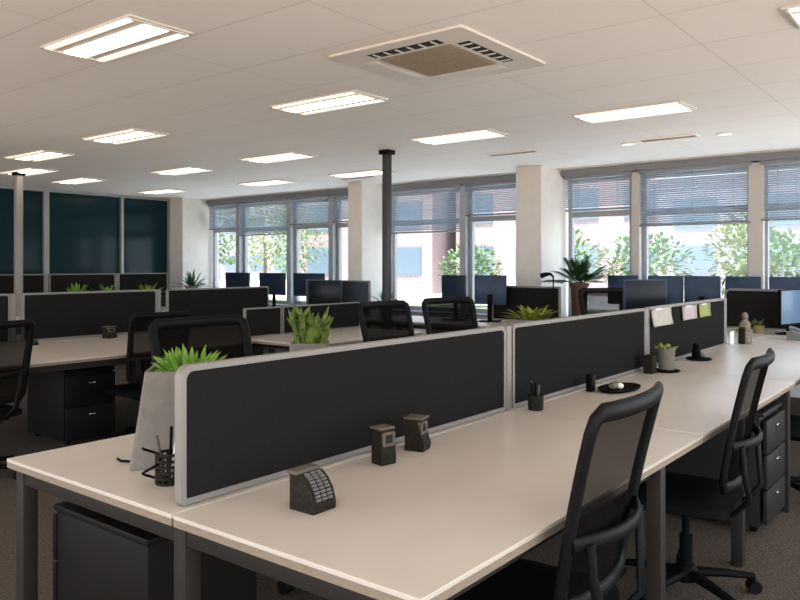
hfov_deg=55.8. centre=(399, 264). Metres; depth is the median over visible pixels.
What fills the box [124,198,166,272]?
glass panel
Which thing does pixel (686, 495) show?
chair
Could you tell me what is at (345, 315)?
screen
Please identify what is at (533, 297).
screen
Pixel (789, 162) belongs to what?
blind
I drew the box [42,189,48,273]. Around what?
trim
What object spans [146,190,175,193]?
diffuser
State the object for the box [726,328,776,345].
countertop
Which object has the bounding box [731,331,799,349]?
countertop
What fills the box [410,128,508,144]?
recessed light
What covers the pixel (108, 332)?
holder
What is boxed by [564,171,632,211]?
blind
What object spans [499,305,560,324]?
potted plant
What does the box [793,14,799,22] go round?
diffuser
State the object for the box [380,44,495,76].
grille
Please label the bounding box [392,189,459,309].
window
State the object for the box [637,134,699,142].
ceiling vent
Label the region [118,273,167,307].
screen
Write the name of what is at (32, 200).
glass panel
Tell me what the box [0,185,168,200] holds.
trim
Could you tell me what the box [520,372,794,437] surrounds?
countertop
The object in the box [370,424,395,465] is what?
holder
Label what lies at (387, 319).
chair
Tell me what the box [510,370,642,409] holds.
countertop
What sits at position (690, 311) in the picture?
sticky note
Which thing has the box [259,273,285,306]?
monitor
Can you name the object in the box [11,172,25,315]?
pole
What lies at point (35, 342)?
holder
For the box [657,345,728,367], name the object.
countertop
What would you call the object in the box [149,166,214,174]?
recessed light
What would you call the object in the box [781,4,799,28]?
recessed light
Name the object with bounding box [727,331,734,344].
card stand
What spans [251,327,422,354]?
desk
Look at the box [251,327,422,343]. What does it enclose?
countertop
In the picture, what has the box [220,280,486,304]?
ground
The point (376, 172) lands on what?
diffuser
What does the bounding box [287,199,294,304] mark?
trim
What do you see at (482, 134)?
diffuser
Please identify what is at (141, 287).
potted plant
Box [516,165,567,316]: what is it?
column
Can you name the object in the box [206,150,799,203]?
trim
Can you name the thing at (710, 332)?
screen
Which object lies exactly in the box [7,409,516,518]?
countertop
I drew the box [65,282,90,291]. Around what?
potted plant
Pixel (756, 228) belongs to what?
trim
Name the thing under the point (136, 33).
diffuser
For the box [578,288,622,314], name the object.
chair
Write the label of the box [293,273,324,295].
monitor
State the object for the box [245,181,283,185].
diffuser
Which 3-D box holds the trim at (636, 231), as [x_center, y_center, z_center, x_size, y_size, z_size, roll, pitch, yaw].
[2.830,-0.220,8.996,0.100,1.760,0.160,0,0,38]
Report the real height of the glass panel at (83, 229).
2.500 m
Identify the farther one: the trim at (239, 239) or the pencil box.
the trim at (239, 239)
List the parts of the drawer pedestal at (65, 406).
drawer, drawer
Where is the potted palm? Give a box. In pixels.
[540,255,610,315]
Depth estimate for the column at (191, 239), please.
13.67 m
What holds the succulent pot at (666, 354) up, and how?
on the desk at (694, 403)
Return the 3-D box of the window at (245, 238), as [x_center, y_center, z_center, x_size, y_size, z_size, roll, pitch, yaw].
[-2.292,-0.215,13.079,1.200,1.750,0.070,0,0,38]
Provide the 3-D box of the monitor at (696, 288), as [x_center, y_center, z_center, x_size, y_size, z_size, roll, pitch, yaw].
[3.271,0.390,8.198,0.380,0.540,0.170,0,0,38]
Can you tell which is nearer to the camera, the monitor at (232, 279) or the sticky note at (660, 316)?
the sticky note at (660, 316)
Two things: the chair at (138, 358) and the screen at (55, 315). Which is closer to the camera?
the chair at (138, 358)
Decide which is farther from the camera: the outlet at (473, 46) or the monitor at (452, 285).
the monitor at (452, 285)
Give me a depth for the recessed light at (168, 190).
12.16 m
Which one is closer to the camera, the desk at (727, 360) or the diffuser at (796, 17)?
the diffuser at (796, 17)
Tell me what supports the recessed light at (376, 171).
in the ceiling
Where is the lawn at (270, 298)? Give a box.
[269,297,486,308]
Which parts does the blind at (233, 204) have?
rail, head rail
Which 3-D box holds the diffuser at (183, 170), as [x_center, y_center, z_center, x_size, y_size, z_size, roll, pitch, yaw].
[-2.766,-1.187,9.583,0.810,0.010,0.130,0,0,38]
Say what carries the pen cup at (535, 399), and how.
on the desk at (694, 403)
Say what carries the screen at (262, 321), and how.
on the desk at (336, 337)
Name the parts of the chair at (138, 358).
seat, frame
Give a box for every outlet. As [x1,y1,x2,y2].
[367,40,443,57]
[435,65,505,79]
[457,41,513,61]
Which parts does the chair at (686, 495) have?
seat, frame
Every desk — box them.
[7,409,702,599]
[29,334,252,373]
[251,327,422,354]
[252,346,255,355]
[412,316,508,328]
[510,370,794,567]
[657,345,799,386]
[726,328,799,400]
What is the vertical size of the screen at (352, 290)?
0.456 m
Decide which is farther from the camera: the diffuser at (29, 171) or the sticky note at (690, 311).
the diffuser at (29, 171)
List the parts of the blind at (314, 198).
rail, head rail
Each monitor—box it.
[225,272,249,286]
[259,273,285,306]
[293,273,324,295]
[309,280,341,304]
[442,275,465,296]
[474,275,506,321]
[608,275,638,287]
[623,279,666,309]
[648,276,683,303]
[684,276,720,301]
[725,276,761,289]
[769,277,799,288]
[775,289,799,334]
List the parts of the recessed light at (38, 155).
frame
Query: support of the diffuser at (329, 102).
on the recessed light at (351, 98)
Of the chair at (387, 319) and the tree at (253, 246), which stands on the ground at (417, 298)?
the tree at (253, 246)
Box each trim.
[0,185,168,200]
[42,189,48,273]
[119,195,123,272]
[167,199,169,288]
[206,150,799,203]
[236,203,242,272]
[269,303,486,316]
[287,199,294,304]
[328,196,336,279]
[460,185,468,295]
[631,172,641,278]
[748,162,764,288]
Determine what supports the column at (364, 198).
on the floor
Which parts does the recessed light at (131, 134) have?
frame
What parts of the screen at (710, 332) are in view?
post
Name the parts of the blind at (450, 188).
rail, head rail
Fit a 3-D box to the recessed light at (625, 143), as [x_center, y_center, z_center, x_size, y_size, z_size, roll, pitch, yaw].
[2.252,-1.192,7.454,0.156,0.015,0.156,0,0,38]
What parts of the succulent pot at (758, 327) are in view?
pot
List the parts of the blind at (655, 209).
ladder cord, head rail, rail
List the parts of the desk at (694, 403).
leg, long rail, leg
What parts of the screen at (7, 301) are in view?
panel, frame, post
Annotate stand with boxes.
[686,343,711,360]
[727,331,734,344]
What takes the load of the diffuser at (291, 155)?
attached to the recessed light at (286, 156)
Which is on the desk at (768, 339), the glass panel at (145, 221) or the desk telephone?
the desk telephone
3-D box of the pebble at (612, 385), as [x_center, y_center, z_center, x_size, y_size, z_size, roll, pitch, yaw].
[1.117,0.631,3.962,0.046,0.042,0.055,0,0,38]
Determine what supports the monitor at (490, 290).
on the desk at (418, 321)
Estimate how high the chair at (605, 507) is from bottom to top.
1.059 m
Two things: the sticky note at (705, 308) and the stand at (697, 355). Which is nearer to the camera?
the stand at (697, 355)
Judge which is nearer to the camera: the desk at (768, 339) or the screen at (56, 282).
the desk at (768, 339)
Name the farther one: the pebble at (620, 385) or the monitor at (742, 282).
the monitor at (742, 282)
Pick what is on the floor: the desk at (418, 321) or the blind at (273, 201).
the desk at (418, 321)
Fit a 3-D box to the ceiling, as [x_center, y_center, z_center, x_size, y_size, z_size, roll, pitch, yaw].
[-1.754,-1.250,5.452,14.500,0.100,11.600,0,0,38]
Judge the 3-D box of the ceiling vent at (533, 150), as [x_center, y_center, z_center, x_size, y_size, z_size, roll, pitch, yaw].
[1.202,-1.194,8.076,0.600,0.011,0.140,0,0,38]
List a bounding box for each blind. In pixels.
[208,202,237,229]
[239,198,288,235]
[290,195,329,224]
[332,193,347,222]
[392,184,460,233]
[465,180,515,215]
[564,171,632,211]
[638,161,751,226]
[759,157,799,220]
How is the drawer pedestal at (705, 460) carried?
on the floor
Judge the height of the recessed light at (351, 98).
0.019 m
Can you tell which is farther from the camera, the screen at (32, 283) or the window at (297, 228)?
the window at (297, 228)
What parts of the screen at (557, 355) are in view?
post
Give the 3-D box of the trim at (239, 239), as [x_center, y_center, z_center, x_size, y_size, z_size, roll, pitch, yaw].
[-2.828,-0.220,13.450,0.100,1.760,0.160,0,0,38]
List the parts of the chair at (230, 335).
frame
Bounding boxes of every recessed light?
[0,167,58,175]
[4,149,75,161]
[40,14,192,61]
[51,177,106,184]
[81,128,168,143]
[138,188,187,193]
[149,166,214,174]
[237,179,296,185]
[239,152,316,162]
[269,89,388,114]
[328,169,395,177]
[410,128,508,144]
[571,100,696,122]
[620,142,636,145]
[716,132,733,135]
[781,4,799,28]
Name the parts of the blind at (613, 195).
rail, head rail, ladder cord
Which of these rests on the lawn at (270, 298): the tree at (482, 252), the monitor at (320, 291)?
the tree at (482, 252)
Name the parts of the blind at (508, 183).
head rail, rail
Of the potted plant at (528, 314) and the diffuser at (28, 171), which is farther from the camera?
the diffuser at (28, 171)
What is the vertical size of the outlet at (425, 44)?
0.004 m
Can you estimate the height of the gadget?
0.107 m
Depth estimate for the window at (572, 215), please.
9.53 m
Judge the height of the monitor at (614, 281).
0.540 m
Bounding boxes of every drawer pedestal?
[28,366,114,444]
[53,501,256,599]
[644,401,784,531]
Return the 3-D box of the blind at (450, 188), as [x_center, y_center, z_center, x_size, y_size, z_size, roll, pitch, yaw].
[0.334,-0.789,10.878,1.290,0.658,0.050,0,0,38]
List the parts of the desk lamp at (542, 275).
lamp shade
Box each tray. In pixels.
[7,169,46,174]
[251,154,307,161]
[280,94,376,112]
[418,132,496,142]
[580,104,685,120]
[598,382,640,392]
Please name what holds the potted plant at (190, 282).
on the desk
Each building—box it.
[219,205,286,279]
[300,193,455,293]
[456,179,657,287]
[651,169,799,297]
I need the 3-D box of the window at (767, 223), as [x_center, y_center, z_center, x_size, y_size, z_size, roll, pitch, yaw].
[4.403,-0.215,7.810,1.200,1.750,0.070,0,0,38]
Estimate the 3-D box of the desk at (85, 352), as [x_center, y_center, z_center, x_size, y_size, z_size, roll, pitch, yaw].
[-3.017,1.025,6.192,2.200,0.730,2.796,0,0,38]
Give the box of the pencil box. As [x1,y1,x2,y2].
[643,354,656,373]
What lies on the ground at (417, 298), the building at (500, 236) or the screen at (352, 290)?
the building at (500, 236)
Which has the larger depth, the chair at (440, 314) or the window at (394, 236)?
the window at (394, 236)
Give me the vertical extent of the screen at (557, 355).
0.384 m
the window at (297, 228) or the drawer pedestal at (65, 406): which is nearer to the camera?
the drawer pedestal at (65, 406)
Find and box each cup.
[155,449,174,486]
[528,381,543,410]
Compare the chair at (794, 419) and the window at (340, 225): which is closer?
the chair at (794, 419)
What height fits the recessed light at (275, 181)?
0.019 m
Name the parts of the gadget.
lid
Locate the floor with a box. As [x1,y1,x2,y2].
[0,347,799,599]
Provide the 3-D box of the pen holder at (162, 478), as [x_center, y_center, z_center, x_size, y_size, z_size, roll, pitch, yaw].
[-0.713,0.578,2.275,0.085,0.166,0.117,0,0,38]
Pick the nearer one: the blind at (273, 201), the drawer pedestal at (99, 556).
the drawer pedestal at (99, 556)
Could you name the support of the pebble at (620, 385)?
on the desk tray at (628, 386)
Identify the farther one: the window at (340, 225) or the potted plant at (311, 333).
the window at (340, 225)
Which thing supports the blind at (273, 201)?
attached to the window at (245, 238)
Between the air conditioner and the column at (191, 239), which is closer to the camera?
the air conditioner
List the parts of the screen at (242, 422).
post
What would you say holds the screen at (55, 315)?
on the desk at (85, 352)
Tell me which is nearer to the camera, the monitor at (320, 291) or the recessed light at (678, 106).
the recessed light at (678, 106)
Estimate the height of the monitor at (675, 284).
0.540 m
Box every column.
[170,198,218,288]
[348,182,381,300]
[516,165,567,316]
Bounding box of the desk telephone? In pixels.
[786,326,799,340]
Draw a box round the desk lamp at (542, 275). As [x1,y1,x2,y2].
[540,272,553,317]
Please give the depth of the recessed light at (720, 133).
6.86 m
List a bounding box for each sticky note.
[651,307,673,326]
[682,304,697,320]
[699,303,710,317]
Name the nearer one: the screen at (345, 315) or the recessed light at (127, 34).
the recessed light at (127, 34)
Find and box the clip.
[116,457,129,462]
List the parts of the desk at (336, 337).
leg, cross rail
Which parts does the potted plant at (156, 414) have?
planter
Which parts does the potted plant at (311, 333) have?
planter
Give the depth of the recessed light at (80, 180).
10.66 m
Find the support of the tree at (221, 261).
on the ground at (417, 298)
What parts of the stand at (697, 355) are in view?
knob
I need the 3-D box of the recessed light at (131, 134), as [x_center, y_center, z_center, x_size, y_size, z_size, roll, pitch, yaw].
[-2.559,-1.190,7.016,0.870,0.019,0.370,0,0,38]
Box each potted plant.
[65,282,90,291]
[93,283,124,290]
[130,343,227,470]
[138,282,165,296]
[171,268,211,287]
[287,305,333,350]
[373,291,401,300]
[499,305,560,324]
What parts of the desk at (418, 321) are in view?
cross rail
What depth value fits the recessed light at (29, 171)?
9.56 m
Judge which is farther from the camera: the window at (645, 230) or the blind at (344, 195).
the blind at (344, 195)
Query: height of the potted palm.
1.510 m
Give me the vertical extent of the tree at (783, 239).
2.431 m
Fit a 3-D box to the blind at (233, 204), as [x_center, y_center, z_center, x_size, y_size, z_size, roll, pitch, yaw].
[-3.202,-0.879,13.661,0.770,0.478,0.050,0,0,38]
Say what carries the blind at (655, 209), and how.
attached to the window at (645, 230)
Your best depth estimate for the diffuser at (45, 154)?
8.22 m
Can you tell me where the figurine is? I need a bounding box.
[738,312,751,343]
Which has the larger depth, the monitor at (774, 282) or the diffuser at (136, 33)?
the monitor at (774, 282)
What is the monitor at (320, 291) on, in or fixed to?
on the desk
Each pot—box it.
[569,283,588,315]
[653,342,679,372]
[751,318,764,332]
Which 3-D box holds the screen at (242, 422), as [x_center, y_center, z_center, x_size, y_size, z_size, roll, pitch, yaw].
[-0.054,0.466,2.760,0.036,0.381,1.781,0,0,38]
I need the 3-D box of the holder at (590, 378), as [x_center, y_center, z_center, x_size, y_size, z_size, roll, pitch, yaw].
[0.998,0.615,3.949,0.038,0.090,0.050,0,0,38]
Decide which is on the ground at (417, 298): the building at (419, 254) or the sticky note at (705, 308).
the building at (419, 254)
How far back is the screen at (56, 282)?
10.65 m
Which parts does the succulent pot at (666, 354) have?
pot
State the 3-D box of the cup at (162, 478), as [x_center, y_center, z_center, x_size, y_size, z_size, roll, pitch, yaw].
[-0.700,0.613,2.288,0.080,0.096,0.080,0,0,38]
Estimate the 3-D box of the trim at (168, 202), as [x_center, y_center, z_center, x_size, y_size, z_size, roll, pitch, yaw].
[-4.201,0.095,13.742,0.080,2.590,0.050,0,0,38]
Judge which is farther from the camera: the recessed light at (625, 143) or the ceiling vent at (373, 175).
the ceiling vent at (373, 175)
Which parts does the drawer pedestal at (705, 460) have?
drawer, drawer, drawer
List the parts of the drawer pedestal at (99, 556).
drawer, drawer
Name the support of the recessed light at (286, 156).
in the ceiling
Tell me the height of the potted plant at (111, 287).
0.418 m
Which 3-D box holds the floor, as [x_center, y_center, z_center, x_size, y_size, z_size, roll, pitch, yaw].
[-1.754,1.440,5.452,14.500,0.100,11.400,0,0,38]
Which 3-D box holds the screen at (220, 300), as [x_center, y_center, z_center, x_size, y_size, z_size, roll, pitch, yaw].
[-1.917,0.448,8.075,0.030,0.416,1.340,0,0,38]
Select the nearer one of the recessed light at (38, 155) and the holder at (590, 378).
the holder at (590, 378)
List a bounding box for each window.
[213,206,235,287]
[243,202,286,303]
[294,198,327,304]
[337,198,347,279]
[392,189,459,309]
[469,185,515,312]
[568,176,630,316]
[642,167,747,278]
[765,163,799,288]
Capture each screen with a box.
[0,274,47,293]
[0,294,15,320]
[21,289,160,340]
[48,273,117,291]
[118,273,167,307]
[166,286,268,316]
[175,325,511,505]
[243,306,281,337]
[281,302,359,333]
[306,280,370,304]
[492,286,560,320]
[508,308,647,407]
[645,298,726,364]
[724,288,799,330]
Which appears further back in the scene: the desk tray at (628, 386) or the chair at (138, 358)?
the chair at (138, 358)
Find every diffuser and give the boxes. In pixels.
[9,169,47,173]
[16,152,60,159]
[60,179,93,183]
[64,24,167,57]
[94,132,151,142]
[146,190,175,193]
[159,169,202,174]
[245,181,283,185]
[249,154,303,161]
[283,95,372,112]
[337,171,381,176]
[420,132,498,142]
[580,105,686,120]
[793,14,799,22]
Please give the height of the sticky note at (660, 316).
0.115 m
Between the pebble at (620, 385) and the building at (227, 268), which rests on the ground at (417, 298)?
the building at (227, 268)
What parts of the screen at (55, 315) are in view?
post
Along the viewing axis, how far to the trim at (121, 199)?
12.97 m
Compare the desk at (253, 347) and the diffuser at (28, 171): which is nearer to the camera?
the desk at (253, 347)
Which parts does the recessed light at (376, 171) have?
frame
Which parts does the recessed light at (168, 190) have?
frame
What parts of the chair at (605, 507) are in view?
seat, frame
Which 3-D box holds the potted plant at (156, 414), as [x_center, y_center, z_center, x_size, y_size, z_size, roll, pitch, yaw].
[-0.728,0.467,2.616,0.340,0.387,0.340,0,0,-10]
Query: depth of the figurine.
6.30 m
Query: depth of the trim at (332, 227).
11.99 m
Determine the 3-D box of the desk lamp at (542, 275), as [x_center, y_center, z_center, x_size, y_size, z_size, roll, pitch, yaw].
[1.671,0.371,8.445,0.232,0.579,0.148,0,0,-7]
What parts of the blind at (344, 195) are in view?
head rail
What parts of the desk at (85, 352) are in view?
long rail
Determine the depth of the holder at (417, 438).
2.68 m
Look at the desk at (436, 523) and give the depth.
2.13 m
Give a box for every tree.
[219,209,255,286]
[230,205,286,272]
[260,205,327,272]
[437,242,504,280]
[575,228,604,284]
[595,231,698,280]
[701,212,789,295]
[722,226,799,284]
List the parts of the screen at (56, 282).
post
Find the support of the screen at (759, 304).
on the desk at (768, 339)
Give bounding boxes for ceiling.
[0,0,799,198]
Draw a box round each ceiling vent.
[338,175,377,179]
[485,149,540,156]
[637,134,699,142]
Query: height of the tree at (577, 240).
2.795 m
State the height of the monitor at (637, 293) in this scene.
0.540 m
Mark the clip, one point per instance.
(117, 458)
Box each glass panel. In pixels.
[0,188,41,273]
[49,192,118,273]
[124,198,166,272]
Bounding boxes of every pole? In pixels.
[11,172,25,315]
[379,149,394,300]
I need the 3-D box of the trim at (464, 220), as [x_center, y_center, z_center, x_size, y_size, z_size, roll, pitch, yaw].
[0.913,-0.220,10.506,0.100,1.760,0.160,0,0,38]
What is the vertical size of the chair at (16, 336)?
1.038 m
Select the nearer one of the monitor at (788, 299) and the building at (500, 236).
the monitor at (788, 299)
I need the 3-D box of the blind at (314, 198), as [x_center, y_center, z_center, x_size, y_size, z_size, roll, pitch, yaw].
[-1.469,-0.889,12.297,0.880,0.458,0.050,0,0,38]
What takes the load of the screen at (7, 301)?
on the desk at (85, 352)
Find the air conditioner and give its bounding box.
[328,24,545,86]
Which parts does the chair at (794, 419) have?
seat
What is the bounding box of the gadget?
[286,463,335,515]
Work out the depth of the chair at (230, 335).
3.65 m
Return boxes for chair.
[0,319,34,479]
[103,311,191,439]
[148,314,294,594]
[357,300,414,341]
[421,296,477,333]
[453,381,663,599]
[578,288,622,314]
[620,348,774,599]
[790,415,799,490]
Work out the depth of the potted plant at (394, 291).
9.46 m
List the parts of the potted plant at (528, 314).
planter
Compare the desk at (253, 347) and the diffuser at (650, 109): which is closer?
the diffuser at (650, 109)
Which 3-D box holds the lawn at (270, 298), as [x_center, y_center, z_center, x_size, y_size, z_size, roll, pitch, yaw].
[7.036,1.460,18.641,60.000,0.060,8.000,0,0,38]
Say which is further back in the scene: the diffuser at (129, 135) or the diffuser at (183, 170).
the diffuser at (183, 170)
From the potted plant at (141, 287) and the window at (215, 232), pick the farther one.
the window at (215, 232)
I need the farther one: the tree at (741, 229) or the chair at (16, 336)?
the tree at (741, 229)
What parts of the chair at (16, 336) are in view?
seat, frame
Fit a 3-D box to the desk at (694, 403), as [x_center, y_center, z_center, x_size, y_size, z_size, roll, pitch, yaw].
[1.021,1.025,4.159,1.760,0.730,1.712,0,0,38]
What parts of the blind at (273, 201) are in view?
ladder cord, rail, head rail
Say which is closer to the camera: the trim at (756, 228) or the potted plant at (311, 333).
the potted plant at (311, 333)
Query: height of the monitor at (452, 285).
0.540 m
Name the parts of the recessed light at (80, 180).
frame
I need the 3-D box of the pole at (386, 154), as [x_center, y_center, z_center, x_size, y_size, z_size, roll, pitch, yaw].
[-0.136,0.095,7.895,0.130,2.586,0.130,0,0,38]
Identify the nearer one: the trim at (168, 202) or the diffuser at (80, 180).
the diffuser at (80, 180)
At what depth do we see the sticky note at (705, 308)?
5.73 m
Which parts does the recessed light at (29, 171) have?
frame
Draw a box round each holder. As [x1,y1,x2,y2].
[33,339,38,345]
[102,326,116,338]
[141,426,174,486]
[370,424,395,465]
[403,414,430,451]
[586,374,595,391]
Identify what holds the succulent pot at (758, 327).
on the desk at (768, 339)
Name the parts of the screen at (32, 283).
post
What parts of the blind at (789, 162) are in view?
head rail, rail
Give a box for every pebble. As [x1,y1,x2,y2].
[609,382,617,389]
[617,383,623,388]
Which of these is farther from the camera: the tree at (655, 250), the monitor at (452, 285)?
the tree at (655, 250)
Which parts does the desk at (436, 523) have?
leg, cross rail, leg, cross rail, long rail, leg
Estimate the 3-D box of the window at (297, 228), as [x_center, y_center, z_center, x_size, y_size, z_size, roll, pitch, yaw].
[-1.404,-0.215,12.380,0.860,1.750,0.070,0,0,38]

